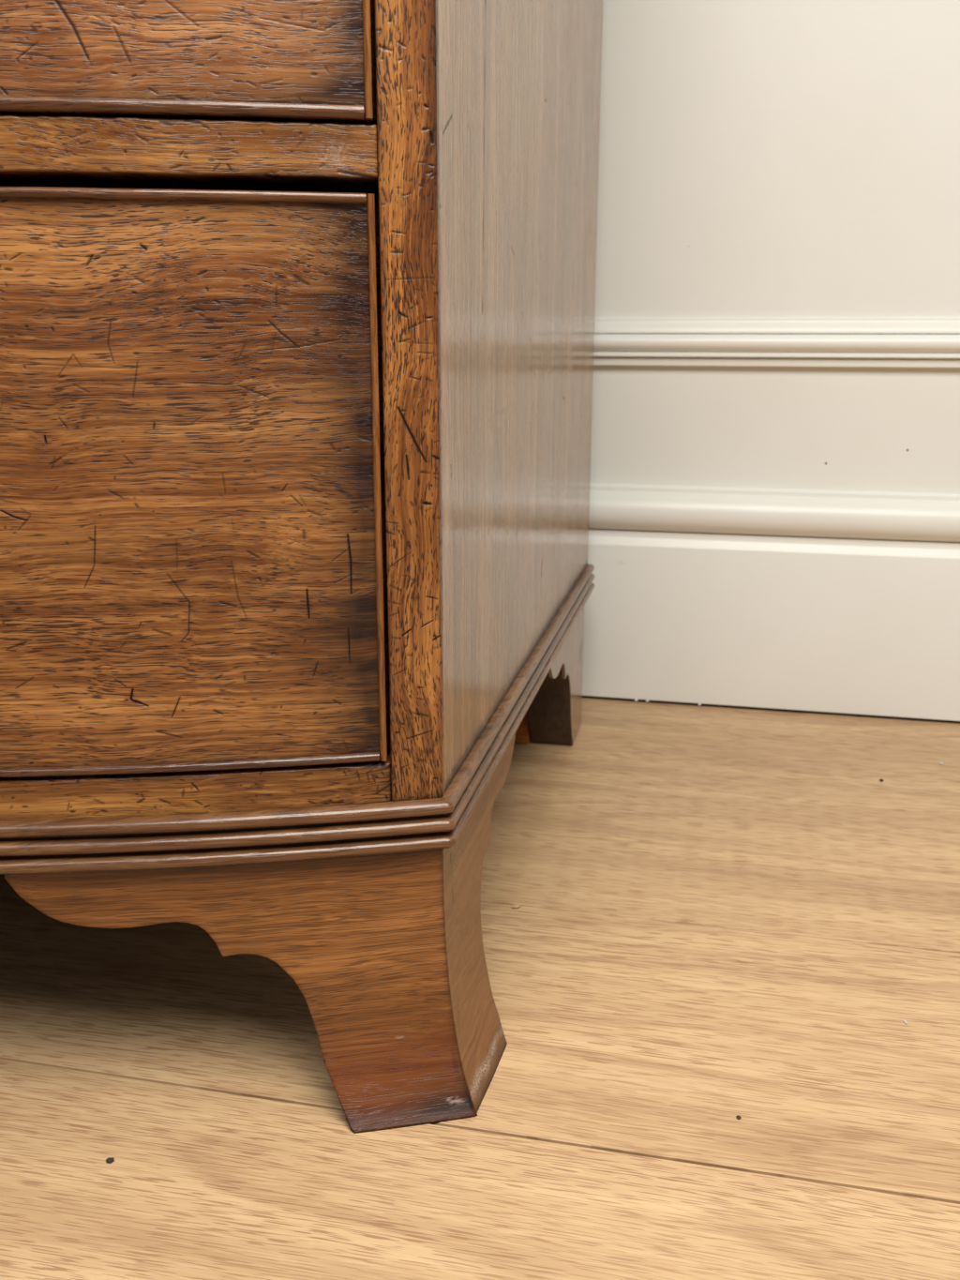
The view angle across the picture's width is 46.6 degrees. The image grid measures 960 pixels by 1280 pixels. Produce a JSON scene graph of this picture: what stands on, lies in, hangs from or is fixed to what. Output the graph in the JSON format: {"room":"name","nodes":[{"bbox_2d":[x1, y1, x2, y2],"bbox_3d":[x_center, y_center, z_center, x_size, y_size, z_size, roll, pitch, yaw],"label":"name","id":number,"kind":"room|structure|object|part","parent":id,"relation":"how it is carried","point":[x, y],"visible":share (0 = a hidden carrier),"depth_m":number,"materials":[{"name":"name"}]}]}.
{"room":"bedroom","nodes":[
{"label":"bedroom","id":0,"kind":"room"},
{"bbox_2d":[0,697,959,1279],"bbox_3d":[-0.224,0.486,-0.355,5.200,0.030,3.260,3,16,12],"label":"floor","id":1,"kind":"structure","parent":0,"point":[723,914],"depth_m":0.57,"materials":[{"name":"brown wood"}]},
{"bbox_2d":[105,1157,114,1162],"bbox_3d":[-0.167,0.234,0.502,0.004,0.002,0.004,-4,16,-16],"label":"grit speck","id":2,"kind":"object","parent":1,"relation":"on","point":[110,1159],"visible":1,"depth_m":0.50},
{"bbox_2d":[0,0,602,1133],"bbox_3d":[-0.419,-0.288,0.741,0.967,0.882,0.677,3,16,12],"label":"dresser","id":3,"kind":"object","parent":1,"relation":"on","point":[297,297],"visible":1,"depth_m":0.48,"materials":[{"name":"brown wood"}]},
{"bbox_3d":[-0.475,-0.314,0.462,0.868,0.196,0.113,3,16,12],"label":"drawer","id":4,"kind":"part","parent":3,"relation":"part of","materials":[{"name":"brown wood"}]},
{"bbox_3d":[-0.475,-0.207,0.492,0.874,0.020,0.115,3,16,12],"label":"rail","id":5,"kind":"part","parent":3,"relation":"part of","materials":[{"name":"brown wood"}]},
{"bbox_3d":[-0.476,-0.077,0.527,0.868,0.235,0.113,3,16,12],"label":"drawer","id":6,"kind":"part","parent":3,"relation":"part of","materials":[{"name":"brown wood"}]},
{"bbox_3d":[-0.476,0.051,0.563,0.874,0.021,0.115,3,16,12],"label":"rail","id":7,"kind":"part","parent":3,"relation":"part of","materials":[{"name":"brown wood"}]},
{"bbox_3d":[-0.418,0.002,0.825,0.920,0.023,0.660,3,16,12],"label":"moulding","id":8,"kind":"part","parent":3,"relation":"part of","materials":[{"name":"brown wood"}]},
{"bbox_3d":[0.033,-0.340,0.687,0.018,0.709,0.553,3,16,12],"label":"panel","id":9,"kind":"part","parent":3,"relation":"part of","materials":[{"name":"brown wood"}]},
{"bbox_2d":[589,0,959,494],"bbox_3d":[0.128,-1.242,0.842,5.200,2.730,0.081,3,16,12],"label":"wall","id":10,"kind":"structure","parent":0,"point":[758,158],"depth_m":1.01,"materials":[{"name":"paint"}]},
{"bbox_2d":[582,482,959,721],"bbox_3d":[0.116,-0.047,1.117,5.200,0.217,0.026,3,16,12],"label":"baseboard","id":11,"kind":"structure","parent":10,"relation":"attached to","point":[815,600],"depth_m":1.07,"materials":[{"name":"paint"}]},
{"bbox_2d":[582,695,959,723],"bbox_3d":[0.116,0.056,1.149,5.200,0.003,0.017,3,16,12],"label":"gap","id":12,"kind":"structure","parent":10,"relation":"attached to","point":[588,697],"depth_m":1.10,"materials":[{"name":"black"}]},
{"bbox_2d":[593,316,959,367],"bbox_3d":[0.117,-0.283,1.057,5.200,0.044,0.017,3,16,12],"label":"trim","id":13,"kind":"structure","parent":10,"relation":"attached to","point":[755,341],"depth_m":1.02,"materials":[{"name":"paint"}]}
]}

